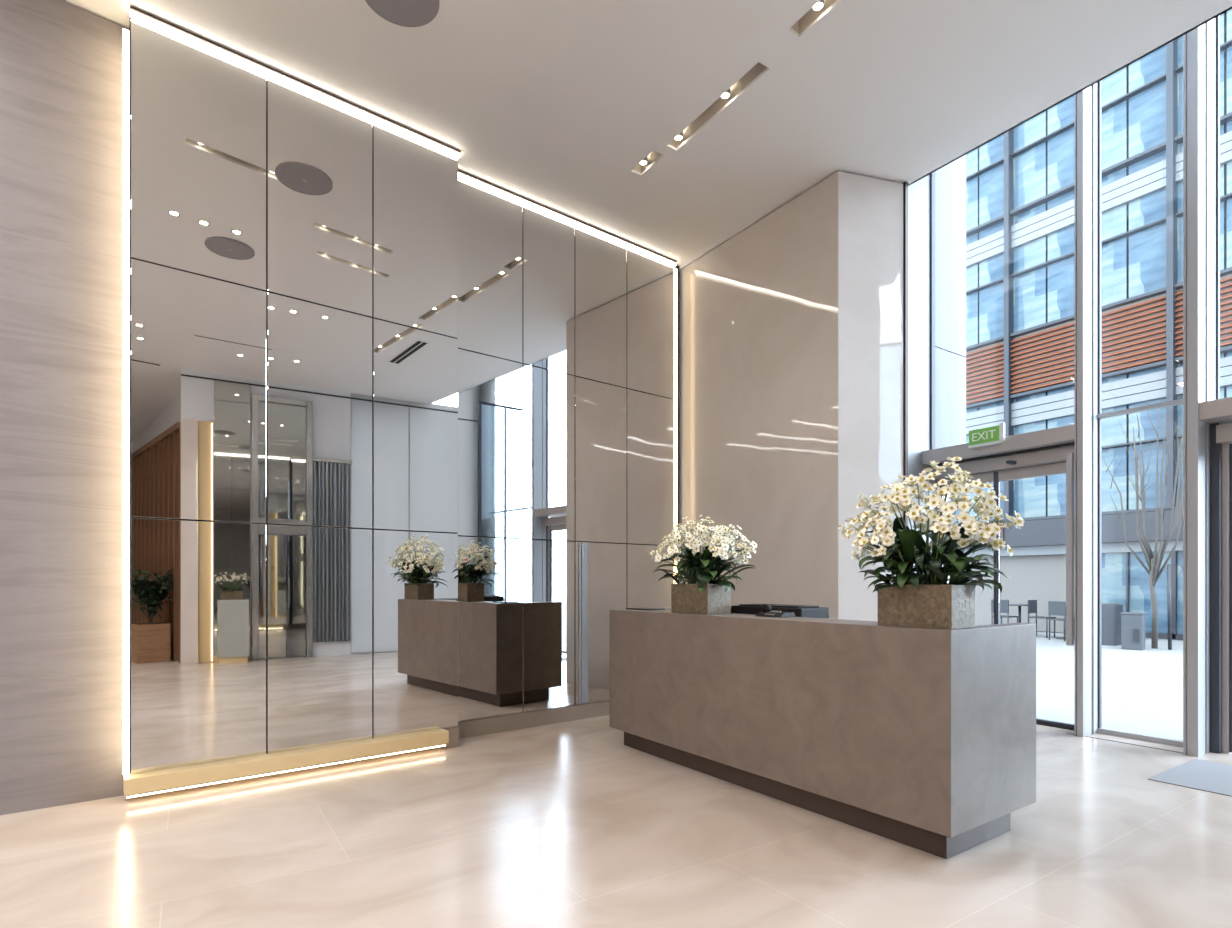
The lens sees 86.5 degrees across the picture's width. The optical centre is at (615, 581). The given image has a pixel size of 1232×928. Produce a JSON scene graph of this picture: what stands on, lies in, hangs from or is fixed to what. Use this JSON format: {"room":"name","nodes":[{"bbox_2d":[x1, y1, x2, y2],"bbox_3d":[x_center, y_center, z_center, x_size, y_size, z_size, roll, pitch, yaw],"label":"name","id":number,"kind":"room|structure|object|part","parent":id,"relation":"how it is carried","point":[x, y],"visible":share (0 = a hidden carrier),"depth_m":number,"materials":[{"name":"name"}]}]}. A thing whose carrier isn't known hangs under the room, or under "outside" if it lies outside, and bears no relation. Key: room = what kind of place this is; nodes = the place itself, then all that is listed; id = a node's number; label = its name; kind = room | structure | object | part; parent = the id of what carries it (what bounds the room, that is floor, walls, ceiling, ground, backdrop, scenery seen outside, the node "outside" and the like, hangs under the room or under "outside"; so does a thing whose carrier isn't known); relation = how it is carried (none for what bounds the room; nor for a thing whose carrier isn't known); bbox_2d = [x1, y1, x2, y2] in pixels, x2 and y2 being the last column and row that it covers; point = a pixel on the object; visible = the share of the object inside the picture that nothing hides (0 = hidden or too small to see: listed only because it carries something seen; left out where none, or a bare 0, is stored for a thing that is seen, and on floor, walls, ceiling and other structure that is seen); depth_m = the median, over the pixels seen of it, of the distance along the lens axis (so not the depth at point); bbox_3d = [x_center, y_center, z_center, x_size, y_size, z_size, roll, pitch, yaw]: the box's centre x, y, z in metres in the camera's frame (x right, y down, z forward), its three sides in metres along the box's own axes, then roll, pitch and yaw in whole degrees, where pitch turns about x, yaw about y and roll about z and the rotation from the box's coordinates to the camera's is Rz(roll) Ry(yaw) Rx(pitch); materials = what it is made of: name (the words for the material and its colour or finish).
{"room":"lobby","nodes":[
{"label":"lobby","id":0,"kind":"room"},
{"bbox_2d":[0,0,128,814],"bbox_3d":[-5.303,-1.010,2.155,6.100,4.541,0.300,0,0,-38],"label":"wall","id":1,"kind":"structure","parent":0,"point":[61,62],"depth_m":3.69,"materials":[{"name":"stone"}]},
{"bbox_2d":[129,17,456,773],"bbox_3d":[-2.149,-1.117,4.583,2.026,4.453,0.428,0,0,-38],"label":"wall","id":2,"kind":"structure","parent":0,"point":[266,523],"depth_m":4.22,"materials":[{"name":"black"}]},
{"bbox_2d":[123,28,129,773],"bbox_3d":[-2.818,-1.034,3.768,0.033,4.272,0.032,0,0,-38],"label":"light strip","id":3,"kind":"object","parent":2,"relation":"attached to","point":[126,34],"visible":1,"depth_m":3.75,"materials":[{"name":"white plastic"}]},
{"bbox_2d":[131,518,265,773],"bbox_3d":[-2.526,0.368,3.995,0.699,1.476,0.020,0,0,-38],"label":"mirror","id":4,"kind":"object","parent":2,"relation":"attached to","point":[198,588],"visible":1,"depth_m":3.96,"materials":[{"name":"clear glass"}]},
{"bbox_2d":[131,259,265,522],"bbox_3d":[-2.526,-1.121,3.995,0.699,1.486,0.020,0,0,-38],"label":"mirror","id":5,"kind":"object","parent":2,"relation":"attached to","point":[198,343],"visible":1,"depth_m":3.96,"materials":[{"name":"clear glass"}]},
{"bbox_2d":[131,19,265,291],"bbox_3d":[-2.526,-2.558,3.995,0.699,1.372,0.020,0,0,-38],"label":"mirror","id":6,"kind":"object","parent":2,"relation":"attached to","point":[198,116],"visible":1,"depth_m":3.96,"materials":[{"name":"clear glass"}]},
{"bbox_2d":[123,729,448,795],"bbox_3d":[-2.037,1.153,4.314,1.929,0.089,0.130,0,0,-38],"label":"plinth","id":7,"kind":"object","parent":2,"relation":"attached to","point":[149,781],"visible":1,"depth_m":4.15,"materials":[{"name":"gold metal"}]},
{"bbox_2d":[130,6,460,157],"bbox_3d":[-1.989,-3.270,4.381,2.027,0.036,0.040,0,0,-38],"label":"light strip","id":8,"kind":"object","parent":2,"relation":"attached to","point":[135,13],"visible":1,"depth_m":4.24,"materials":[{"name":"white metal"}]},
{"bbox_2d":[267,525,371,753],"bbox_3d":[-1.986,0.368,4.424,0.664,1.476,0.020,0,0,-38],"label":"mirror","id":9,"kind":"object","parent":2,"relation":"attached to","point":[319,579],"visible":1,"depth_m":4.40,"materials":[{"name":"clear glass"}]},
{"bbox_2d":[267,292,371,528],"bbox_3d":[-1.986,-1.121,4.424,0.664,1.486,0.020,0,0,-38],"label":"mirror","id":10,"kind":"object","parent":2,"relation":"attached to","point":[319,358],"visible":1,"depth_m":4.40,"materials":[{"name":"clear glass"}]},
{"bbox_2d":[267,78,371,317],"bbox_3d":[-1.986,-2.558,4.424,0.664,1.372,0.020,0,0,-38],"label":"mirror","id":11,"kind":"object","parent":2,"relation":"attached to","point":[319,153],"visible":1,"depth_m":4.40,"materials":[{"name":"clear glass"}]},
{"bbox_2d":[373,530,457,737],"bbox_3d":[-1.469,0.368,4.835,0.640,1.476,0.020,0,0,-38],"label":"mirror","id":12,"kind":"object","parent":2,"relation":"attached to","point":[415,574],"visible":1,"depth_m":4.82,"materials":[{"name":"clear glass"}]},
{"bbox_2d":[373,319,457,532],"bbox_3d":[-1.469,-1.121,4.835,0.640,1.486,0.020,0,0,-38],"label":"mirror","id":13,"kind":"object","parent":2,"relation":"attached to","point":[415,371],"visible":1,"depth_m":4.82,"materials":[{"name":"clear glass"}]},
{"bbox_2d":[373,123,457,338],"bbox_3d":[-1.469,-2.558,4.835,0.640,1.372,0.020,0,0,-38],"label":"mirror","id":14,"kind":"object","parent":2,"relation":"attached to","point":[415,184],"visible":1,"depth_m":4.82,"materials":[{"name":"clear glass"}]},
{"bbox_2d":[442,726,457,748],"bbox_3d":[-1.336,1.185,5.087,0.125,0.149,0.250,0,0,-38],"label":"baseboard","id":15,"kind":"structure","parent":2,"relation":"attached to","point":[453,731],"depth_m":5.00,"materials":[{"name":"beige stone"}]},
{"bbox_2d":[458,178,678,721],"bbox_3d":[-0.490,-1.042,6.091,2.720,4.603,0.278,0,0,-38],"label":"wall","id":16,"kind":"structure","parent":0,"point":[676,266],"depth_m":6.81,"materials":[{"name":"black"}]},
{"bbox_2d":[125,700,608,800],"bbox_3d":[-1.107,1.185,5.316,4.610,0.149,0.279,0,0,-38],"label":"baseboard","id":17,"kind":"structure","parent":16,"relation":"attached to","point":[496,724],"depth_m":5.55,"materials":[{"name":"beige stone"}]},
{"bbox_2d":[457,349,522,537],"bbox_3d":[-1.056,-1.127,5.449,0.627,1.502,0.020,0,0,-38],"label":"mirror","id":18,"kind":"object","parent":16,"relation":"attached to","point":[490,389],"visible":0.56,"depth_m":5.44,"materials":[{"name":"clear glass"}]},
{"bbox_2d":[457,179,522,362],"bbox_3d":[-1.056,-2.565,5.449,0.627,1.358,0.020,0,0,-38],"label":"mirror","id":19,"kind":"object","parent":16,"relation":"attached to","point":[490,225],"visible":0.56,"depth_m":5.44,"materials":[{"name":"clear glass"}]},
{"bbox_2d":[458,536,522,720],"bbox_3d":[-1.056,0.377,5.449,0.627,1.490,0.020,0,0,-38],"label":"mirror","id":20,"kind":"object","parent":16,"relation":"attached to","point":[490,570],"visible":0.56,"depth_m":5.45,"materials":[{"name":"clear glass"}]},
{"bbox_2d":[522,364,574,540],"bbox_3d":[-0.594,-1.127,5.816,0.537,1.502,0.020,0,0,-38],"label":"mirror","id":21,"kind":"object","parent":16,"relation":"attached to","point":[548,396],"visible":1,"depth_m":5.80,"materials":[{"name":"clear glass"}]},
{"bbox_2d":[522,206,574,375],"bbox_3d":[-0.594,-2.565,5.816,0.537,1.358,0.020,0,0,-38],"label":"mirror","id":22,"kind":"object","parent":16,"relation":"attached to","point":[548,242],"visible":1,"depth_m":5.80,"materials":[{"name":"clear glass"}]},
{"bbox_2d":[523,539,574,711],"bbox_3d":[-0.594,0.377,5.816,0.537,1.490,0.020,0,0,-38],"label":"mirror","id":23,"kind":"object","parent":16,"relation":"attached to","point":[548,566],"visible":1,"depth_m":5.79,"materials":[{"name":"clear glass"}]},
{"bbox_2d":[458,170,676,265],"bbox_3d":[-0.341,-3.270,5.976,2.431,0.036,0.040,0,0,-38],"label":"light strip","id":24,"kind":"object","parent":16,"relation":"attached to","point":[462,175],"visible":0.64,"depth_m":5.84,"materials":[{"name":"white plastic"}]},
{"bbox_2d":[579,543,587,703],"bbox_3d":[-0.306,0.380,6.036,0.100,1.480,0.026,0,0,-39],"label":"door","id":25,"kind":"structure","parent":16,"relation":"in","point":[584,546],"depth_m":6.03,"materials":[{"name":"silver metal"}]},
{"bbox_2d":[574,227,626,387],"bbox_3d":[-0.140,-2.565,6.176,0.606,1.358,0.020,0,0,-38],"label":"mirror","id":26,"kind":"object","parent":16,"relation":"attached to","point":[600,263],"visible":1,"depth_m":6.16,"materials":[{"name":"clear glass"}]},
{"bbox_2d":[575,377,626,542],"bbox_3d":[-0.140,-1.127,6.176,0.606,1.502,0.020,0,0,-38],"label":"mirror","id":27,"kind":"object","parent":16,"relation":"attached to","point":[600,408],"visible":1,"depth_m":6.15,"materials":[{"name":"clear glass"}]},
{"bbox_2d":[575,542,626,704],"bbox_3d":[-0.140,0.377,6.176,0.606,1.490,0.020,0,0,-38],"label":"mirror","id":28,"kind":"object","parent":16,"relation":"attached to","point":[607,562],"visible":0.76,"depth_m":6.15,"materials":[{"name":"clear glass"}]},
{"bbox_2d":[627,389,673,544],"bbox_3d":[0.346,-1.127,6.562,0.619,1.502,0.020,0,0,-38],"label":"mirror","id":29,"kind":"object","parent":16,"relation":"attached to","point":[650,418],"visible":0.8,"depth_m":6.54,"materials":[{"name":"clear glass"}]},
{"bbox_2d":[627,248,673,398],"bbox_3d":[0.346,-2.565,6.562,0.619,1.358,0.020,0,0,-38],"label":"mirror","id":30,"kind":"object","parent":16,"relation":"attached to","point":[650,282],"visible":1,"depth_m":6.54,"materials":[{"name":"clear glass"}]},
{"bbox_2d":[627,544,673,607],"bbox_3d":[0.346,0.377,6.562,0.619,1.490,0.020,0,0,-38],"label":"mirror","id":31,"kind":"object","parent":16,"relation":"attached to","point":[645,589],"visible":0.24,"depth_m":6.52,"materials":[{"name":"clear glass"}]},
{"bbox_2d":[673,267,676,583],"bbox_3d":[0.613,-0.994,6.773,0.044,4.508,0.018,0,0,-38],"label":"light strip","id":32,"kind":"object","parent":16,"relation":"attached to","point":[675,269],"visible":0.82,"depth_m":6.76,"materials":[{"name":"white plastic"}]},
{"bbox_2d":[0,715,1231,927],"bbox_3d":[2.481,1.310,-3.396,12.420,0.100,19.600,0,0,-33],"label":"floor","id":33,"kind":"structure","parent":0,"point":[569,824],"depth_m":3.02,"materials":[{"name":"stone"}]},
{"bbox_2d":[126,744,445,797],"bbox_3d":[-2.012,1.208,4.276,1.900,0.015,0.010,0,0,-38],"label":"light strip","id":34,"kind":"object","parent":33,"relation":"on","point":[434,746],"visible":1,"depth_m":4.15,"materials":[{"name":"white plastic"}]},
{"bbox_2d":[609,608,1035,858],"bbox_3d":[1.044,0.736,4.200,0.819,1.048,2.673,0,0,-35],"label":"reception desk","id":35,"kind":"object","parent":33,"relation":"on","point":[924,739],"visible":0.91,"depth_m":3.32,"materials":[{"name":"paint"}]},
{"bbox_2d":[626,607,664,609],"bbox_3d":[0.227,0.207,5.050,0.180,0.010,0.260,0,0,-40],"label":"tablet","id":36,"kind":"object","parent":35,"relation":"on","point":[641,608],"visible":0.99,"depth_m":4.99,"materials":[{"name":"black"}]},
{"bbox_2d":[646,515,756,614],"bbox_3d":[0.593,-0.126,4.419,0.735,0.676,0.646,0,0,43],"label":"flower box","id":37,"kind":"object","parent":35,"relation":"on","point":[702,594],"visible":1,"depth_m":4.32,"materials":[{"name":"brown plant"}]},
{"bbox_3d":[0.574,0.112,4.450,0.210,0.200,0.370,0,0,-35],"label":"planter","id":38,"kind":"part","parent":37,"relation":"part of","materials":[{"name":"brown stone"}]},
{"bbox_2d":[755,604,795,617],"bbox_3d":[0.971,0.174,4.027,0.142,0.076,0.224,0,0,-35],"label":"desk telephone","id":39,"kind":"object","parent":35,"relation":"on","point":[767,611],"visible":1,"depth_m":3.99,"materials":[{"name":"black plastic"}]},
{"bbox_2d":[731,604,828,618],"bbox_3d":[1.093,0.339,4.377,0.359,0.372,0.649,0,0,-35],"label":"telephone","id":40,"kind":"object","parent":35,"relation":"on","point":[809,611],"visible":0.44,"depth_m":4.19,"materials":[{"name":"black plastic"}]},
{"bbox_3d":[1.080,0.158,4.368,0.210,0.009,0.510,0,0,-35],"label":"lid","id":41,"kind":"part","parent":40,"relation":"part of","materials":[{"name":"black plastic"}]},
{"bbox_2d":[838,457,1023,628],"bbox_3d":[1.471,-0.193,3.146,0.826,0.809,0.658,0,0,41],"label":"flower box","id":42,"kind":"object","parent":35,"relation":"on","point":[913,599],"visible":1,"depth_m":3.02,"materials":[{"name":"brown plant"}]},
{"bbox_3d":[1.317,-0.114,3.112,0.176,0.314,0.070,0,0,-35],"label":"stem","id":43,"kind":"part","parent":42,"relation":"part of","materials":[{"name":"green plant"}]},
{"bbox_3d":[1.402,-0.186,3.225,0.032,0.457,0.113,0,0,-35],"label":"stem","id":44,"kind":"part","parent":42,"relation":"part of","materials":[{"name":"green plant"}]},
{"bbox_3d":[1.318,-0.083,3.067,0.203,0.252,0.034,0,0,-35],"label":"stem","id":45,"kind":"part","parent":42,"relation":"part of","materials":[{"name":"green plant"}]},
{"bbox_3d":[1.374,-0.191,3.130,0.115,0.468,0.053,0,0,-35],"label":"stem","id":46,"kind":"part","parent":42,"relation":"part of","materials":[{"name":"green plant"}]},
{"bbox_3d":[1.377,-0.168,3.048,0.164,0.421,0.008,0,0,-42],"label":"stem","id":47,"kind":"part","parent":42,"relation":"part of","materials":[{"name":"green plant"}]},
{"bbox_3d":[1.437,-0.206,3.090,0.084,0.496,0.026,0,0,-35],"label":"stem","id":48,"kind":"part","parent":42,"relation":"part of","materials":[{"name":"green"}]},
{"bbox_3d":[1.485,0.112,3.147,0.210,0.200,0.370,0,0,-35],"label":"planter","id":49,"kind":"part","parent":42,"relation":"part of","materials":[{"name":"brown stone"}]},
{"bbox_3d":[1.436,-0.124,3.013,0.132,0.334,0.086,0,0,-35],"label":"stem","id":50,"kind":"part","parent":42,"relation":"part of","materials":[{"name":"green plant"}]},
{"bbox_3d":[1.509,-0.244,3.164,0.038,0.571,0.007,0,0,-35],"label":"stem","id":51,"kind":"part","parent":42,"relation":"part of","materials":[{"name":"green"}]},
{"bbox_3d":[1.470,-0.177,3.008,0.013,0.439,0.149,0,0,9],"label":"stem","id":52,"kind":"part","parent":42,"relation":"part of","materials":[{"name":"green plant"}]},
{"bbox_3d":[1.497,-0.193,3.027,0.011,0.471,0.127,0,0,-3],"label":"stem","id":53,"kind":"part","parent":42,"relation":"part of","materials":[{"name":"green"}]},
{"bbox_3d":[1.460,-0.104,2.929,0.162,0.294,0.165,0,0,-35],"label":"stem","id":54,"kind":"part","parent":42,"relation":"part of","materials":[{"name":"green plant"}]},
{"bbox_3d":[1.536,-0.235,3.064,0.012,0.554,0.100,0,0,-35],"label":"stem","id":55,"kind":"part","parent":42,"relation":"part of","materials":[{"name":"green plant"}]},
{"bbox_3d":[1.502,-0.147,2.969,0.100,0.379,0.157,0,0,-35],"label":"stem","id":56,"kind":"part","parent":42,"relation":"part of","materials":[{"name":"green plant"}]},
{"bbox_3d":[1.518,-0.072,2.936,0.014,0.230,0.216,0,0,-7],"label":"stem","id":57,"kind":"part","parent":42,"relation":"part of","materials":[{"name":"green plant"}]},
{"bbox_3d":[1.570,-0.174,2.962,0.046,0.434,0.200,0,0,-35],"label":"stem","id":58,"kind":"part","parent":42,"relation":"part of","materials":[{"name":"green plant"}]},
{"bbox_2d":[908,174,945,573],"bbox_3d":[3.085,-1.800,6.616,0.580,6.120,0.185,0,0,-33],"label":"window frame","id":59,"kind":"structure","parent":33,"relation":"on","point":[919,191],"depth_m":6.49,"materials":[{"name":"silver metal"}]},
{"bbox_2d":[1036,723,1073,729],"bbox_3d":[3.611,1.257,6.070,0.100,0.006,1.335,0,0,-33],"label":"trim","id":60,"kind":"structure","parent":33,"relation":"on","point":[1036,723],"depth_m":5.68,"materials":[{"name":"black metal"}]},
{"bbox_2d":[1074,80,1101,736],"bbox_3d":[3.910,-1.800,5.432,0.320,6.120,0.086,0,0,-33],"label":"window mullion","id":61,"kind":"structure","parent":33,"relation":"on","point":[1088,102],"depth_m":5.38,"materials":[{"name":"grey metal"}]},
{"bbox_2d":[932,445,1073,728],"bbox_3d":[3.506,0.055,6.002,0.330,2.410,1.335,0,0,-33],"label":"door","id":62,"kind":"structure","parent":61,"relation":"attached to","point":[1054,461],"depth_m":5.78,"materials":[{"name":"grey metal"}]},
{"bbox_3d":[3.417,0.107,6.356,0.040,2.288,0.538,0,0,-33],"label":"frame","id":63,"kind":"part","parent":62,"relation":"part of","materials":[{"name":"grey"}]},
{"bbox_2d":[922,424,1073,466],"bbox_3d":[3.541,-1.222,6.024,0.352,0.145,1.335,0,0,-33],"label":"door frame","id":64,"kind":"structure","parent":62,"relation":"attached to","point":[1063,436],"depth_m":5.81,"materials":[{"name":"grey metal"}]},
{"bbox_2d":[968,423,1004,448],"bbox_3d":[3.360,-1.324,5.928,0.056,0.172,0.312,0,0,-33],"label":"exit sign","id":65,"kind":"object","parent":64,"relation":"attached to","point":[993,435],"visible":1,"depth_m":5.90,"materials":[{"name":"green plastic"}]},
{"bbox_3d":[3.339,-1.327,5.937,0.024,0.135,0.270,0,0,-33],"label":"plate","id":66,"kind":"part","parent":65,"relation":"part of","materials":[{"name":"green plastic"}]},
{"bbox_3d":[3.756,0.107,5.839,0.040,2.288,0.683,0,0,-33],"label":"frame","id":67,"kind":"part","parent":62,"relation":"part of","materials":[{"name":"grey metal"}]},
{"bbox_3d":[3.737,-0.270,5.390,0.045,1.580,0.042,0,0,-33],"label":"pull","id":68,"kind":"part","parent":62,"relation":"part of","materials":[{"name":"grey metal"}]},
{"bbox_3d":[3.783,-1.800,5.348,0.015,6.120,0.062,0,0,-33],"label":"plate","id":69,"kind":"part","parent":61,"relation":"part of","materials":[{"name":"grey metal"}]},
{"bbox_2d":[1068,728,1182,752],"bbox_3d":[4.086,1.240,5.210,0.290,0.041,0.775,0,0,-33],"label":"trim","id":70,"kind":"structure","parent":33,"relation":"on","point":[1138,736],"depth_m":5.21,"materials":[{"name":"grey metal"}]},
{"bbox_2d":[1148,759,1231,796],"bbox_3d":[4.122,1.257,3.861,0.870,0.006,1.330,0,0,-33],"label":"entrance mat","id":71,"kind":"object","parent":33,"relation":"on","point":[1204,775],"visible":1,"depth_m":4.22,"materials":[{"name":"grey fabric"}]},
{"bbox_2d":[1183,15,1219,756],"bbox_3d":[4.347,-1.800,4.867,0.430,6.120,0.109,0,0,-33],"label":"window frame","id":72,"kind":"structure","parent":33,"relation":"on","point":[1201,45],"depth_m":4.78,"materials":[{"name":"grey metal"}]},
{"bbox_3d":[4.173,-1.800,4.753,0.015,6.120,0.085,0,0,-33],"label":"plate","id":73,"kind":"part","parent":72,"relation":"part of","materials":[{"name":"grey metal"}]},
{"bbox_3d":[4.220,-1.820,5.216,0.020,6.080,0.638,0,0,-33],"label":"window","id":74,"kind":"structure","parent":72,"relation":"attached to","visible":0},
{"bbox_2d":[1097,399,1182,418],"bbox_3d":[4.220,-1.385,5.216,0.060,0.030,0.638,0,0,-33],"label":"trim","id":75,"kind":"structure","parent":74,"relation":"attached to","point":[1179,401],"depth_m":5.22,"materials":[{"name":"silver metal"}]},
{"bbox_2d":[62,0,1231,270],"bbox_3d":[1.896,-4.167,-3.780,11.020,1.747,19.600,0,0,-33],"label":"ceiling","id":76,"kind":"structure","parent":0,"point":[555,105],"depth_m":4.27,"materials":[{"name":"white paint"}]},
{"bbox_2d":[365,0,438,26],"bbox_3d":[-1.206,-3.285,3.659,0.424,0.016,0.424,0,0,-33],"label":"ceiling speaker","id":77,"kind":"object","parent":76,"relation":"attached to","point":[406,13],"visible":1,"depth_m":3.76,"materials":[{"name":"grey"}]},
{"bbox_2d":[633,151,661,172],"bbox_3d":[0.244,-3.361,5.149,0.108,0.093,0.308,0,0,-33],"label":"light","id":78,"kind":"object","parent":76,"relation":"attached to","point":[653,155],"visible":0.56,"depth_m":5.20,"materials":[{"name":"beige"}]},
{"bbox_2d":[669,62,767,147],"bbox_3d":[0.684,-3.361,4.570,0.108,0.093,0.958,0,0,-33],"label":"light","id":79,"kind":"object","parent":76,"relation":"attached to","point":[754,72],"visible":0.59,"depth_m":4.60,"materials":[{"name":"beige"}]},
{"bbox_2d":[791,0,836,33],"bbox_3d":[1.337,-3.361,3.521,0.108,0.093,0.988,0,0,-33],"label":"light","id":80,"kind":"object","parent":76,"relation":"attached to","point":[821,6],"visible":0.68,"depth_m":3.88,"materials":[{"name":"beige"}]},
{"bbox_2d":[679,171,902,620],"bbox_3d":[1.456,-1.010,6.236,0.590,4.539,2.414,0,0,-33],"label":"wall","id":81,"kind":"structure","parent":0,"point":[791,327],"depth_m":5.55,"materials":[{"name":"stone"}]},
{"bbox_2d":[902,181,907,525],"bbox_3d":[2.198,-1.016,5.684,0.035,4.553,0.710,0,0,-33],"label":"trim","id":82,"kind":"structure","parent":81,"relation":"attached to","point":[905,184],"depth_m":5.39,"materials":[{"name":"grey metal"}]},
{"bbox_2d":[935,155,965,448],"bbox_3d":[3.435,-3.080,6.738,0.580,3.560,0.024,0,0,-33],"label":"wall panel","id":83,"kind":"object","parent":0,"point":[950,180],"visible":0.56,"depth_m":6.73,"materials":[{"name":"grey"}]},
{"bbox_2d":[930,172,934,449],"bbox_3d":[3.166,-3.080,6.547,0.060,3.560,0.019,0,0,-33],"label":"trim","id":84,"kind":"structure","parent":83,"relation":"attached to","point":[932,175],"depth_m":6.53,"materials":[{"name":"grey metal"}]},
{"bbox_3d":[5.053,-1.800,3.692,0.320,6.120,0.089,0,0,-33],"label":"trim","id":85,"kind":"structure","parent":0,"visible":0},
{"bbox_2d":[1216,423,1231,753],"bbox_3d":[4.812,0.055,4.323,0.150,2.410,1.255,0,0,-33],"label":"door","id":86,"kind":"structure","parent":85,"relation":"attached to","point":[1224,431],"depth_m":4.81,"materials":[{"name":"grey metal"}]},
{"bbox_2d":[1210,423,1221,753],"bbox_3d":[4.469,0.045,4.863,0.130,2.430,0.055,0,0,-33],"label":"door frame","id":87,"kind":"structure","parent":86,"relation":"attached to","point":[1215,448],"depth_m":4.83,"materials":[{"name":"grey metal"}]},
{"bbox_3d":[4.678,0.117,4.582,0.040,2.268,0.568,0,0,-33],"label":"frame","id":88,"kind":"part","parent":86,"relation":"part of","materials":[{"name":"grey metal"}]},
{"label":"outside","id":89,"kind":"structure","parent":0,"visible":0},
{"bbox_2d":[1036,631,1231,753],"bbox_3d":[15.011,1.330,19.426,33.580,0.100,64.000,0,0,-33],"label":"ground","id":90,"kind":"structure","parent":89,"point":[1142,690],"depth_m":8.10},
{"bbox_2d":[991,599,1018,624],"bbox_3d":[9.316,0.850,15.687,0.425,0.860,0.420,0,0,-29],"label":"cafe chair","id":91,"kind":"object","parent":90,"relation":"on","point":[1004,604],"visible":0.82,"depth_m":15.52,"materials":[{"name":"grey"}]},
{"bbox_3d":[9.141,0.575,15.590,0.025,0.310,0.420,0,0,-29],"label":"backrest","id":92,"kind":"part","parent":91,"relation":"part of","materials":[{"name":"grey"}]},
{"bbox_3d":[9.318,0.825,15.689,0.420,0.030,0.420,0,0,-29],"label":"seat","id":93,"kind":"part","parent":91,"relation":"part of","materials":[{"name":"grey"}]},
{"bbox_2d":[1009,604,1027,622],"bbox_3d":[9.791,0.910,15.880,0.720,0.740,0.720,0,0,-33],"label":"cafe table","id":94,"kind":"object","parent":90,"relation":"on","point":[1018,605],"visible":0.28,"depth_m":15.85,"materials":[{"name":"grey metal"}]},
{"bbox_2d":[1028,600,1055,637],"bbox_3d":[9.910,0.850,15.243,0.420,0.860,0.425,0,0,-33],"label":"cafe chair","id":95,"kind":"object","parent":90,"relation":"on","point":[1032,604],"visible":0.98,"depth_m":15.31,"materials":[{"name":"grey"}]},
{"bbox_3d":[9.800,0.575,15.410,0.420,0.310,0.025,0,0,-33],"label":"backrest","id":96,"kind":"part","parent":95,"relation":"part of","materials":[{"name":"grey"}]},
{"bbox_3d":[9.911,0.825,15.241,0.420,0.030,0.420,0,0,-33],"label":"seat","id":97,"kind":"part","parent":95,"relation":"part of","materials":[{"name":"grey"}]},
{"bbox_3d":[9.857,1.060,14.978,0.028,0.440,0.025,0,0,-33],"label":"leg","id":98,"kind":"part","parent":95,"relation":"part of","materials":[{"name":"grey metal"}]},
{"bbox_2d":[1048,601,1065,640],"bbox_3d":[9.833,0.850,14.353,0.425,0.860,0.420,0,0,-12],"label":"cafe chair","id":99,"kind":"object","parent":90,"relation":"on","point":[1058,608],"visible":0.84,"depth_m":14.28,"materials":[{"name":"grey"}]},
{"bbox_3d":[9.638,0.575,14.311,0.025,0.310,0.420,0,0,-12],"label":"backrest","id":100,"kind":"part","parent":99,"relation":"part of","materials":[{"name":"grey"}]},
{"bbox_3d":[9.836,0.825,14.354,0.420,0.030,0.420,0,0,-12],"label":"seat","id":101,"kind":"part","parent":99,"relation":"part of","materials":[{"name":"grey"}]},
{"bbox_2d":[950,9,1231,639],"bbox_3d":[12.578,-6.240,21.693,9.160,15.000,18.780,0,0,-33],"label":"office building","id":102,"kind":"structure","parent":90,"relation":"on","point":[1019,357],"depth_m":15.39,"materials":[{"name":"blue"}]},
{"bbox_3d":[11.841,0.260,15.108,0.140,2.000,1.740,0,0,-33],"label":"shop frame","id":103,"kind":"part","parent":102,"relation":"part of","materials":[{"name":"black"}]},
{"bbox_3d":[12.774,0.260,13.687,0.140,2.000,1.740,0,0,-33],"label":"shop frame","id":104,"kind":"part","parent":102,"relation":"part of","materials":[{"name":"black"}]},
{"bbox_2d":[1102,604,1122,645],"bbox_3d":[10.088,0.865,13.418,0.500,0.830,0.380,0,0,-39],"label":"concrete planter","id":105,"kind":"object","parent":90,"relation":"on","point":[1111,613],"visible":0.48,"depth_m":13.21,"materials":[{"name":"grey concrete"}]},
{"bbox_2d":[1121,612,1145,649],"bbox_3d":[9.862,0.930,12.479,0.415,0.700,0.340,0,0,-45],"label":"waste bin","id":106,"kind":"object","parent":90,"relation":"on","point":[1132,623],"visible":1,"depth_m":12.36,"materials":[{"name":"grey"}]},
{"bbox_3d":[9.867,0.600,12.484,0.400,0.039,0.340,0,0,-45],"label":"lid","id":107,"kind":"part","parent":106,"relation":"part of","materials":[{"name":"grey metal"}]},
{"bbox_2d":[1102,401,1182,648],"bbox_3d":[10.556,-1.176,12.584,1.279,4.914,1.638,0,0,-12],"label":"tree","id":108,"kind":"object","parent":90,"relation":"on","point":[1154,562],"visible":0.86,"depth_m":12.61,"materials":[{"name":"grey plant"}]},
{"bbox_2d":[1167,564,1171,649],"bbox_3d":[10.472,0.470,12.391,0.061,1.621,0.077,0,0,7],"label":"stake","id":109,"kind":"object","parent":90,"relation":"on","point":[1169,618],"visible":1,"depth_m":12.37,"materials":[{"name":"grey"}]},
{"bbox_3d":[4.872,-3.078,4.386,0.020,3.565,1.295,0,0,-33],"label":"window","id":110,"kind":"structure","parent":0,"visible":0},
{"bbox_2d":[1199,397,1231,423],"bbox_3d":[4.726,-1.232,4.290,0.390,0.125,1.295,0,0,-33],"label":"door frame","id":111,"kind":"structure","parent":110,"relation":"attached to","point":[1219,410],"depth_m":4.66,"materials":[{"name":"grey"}]}
]}

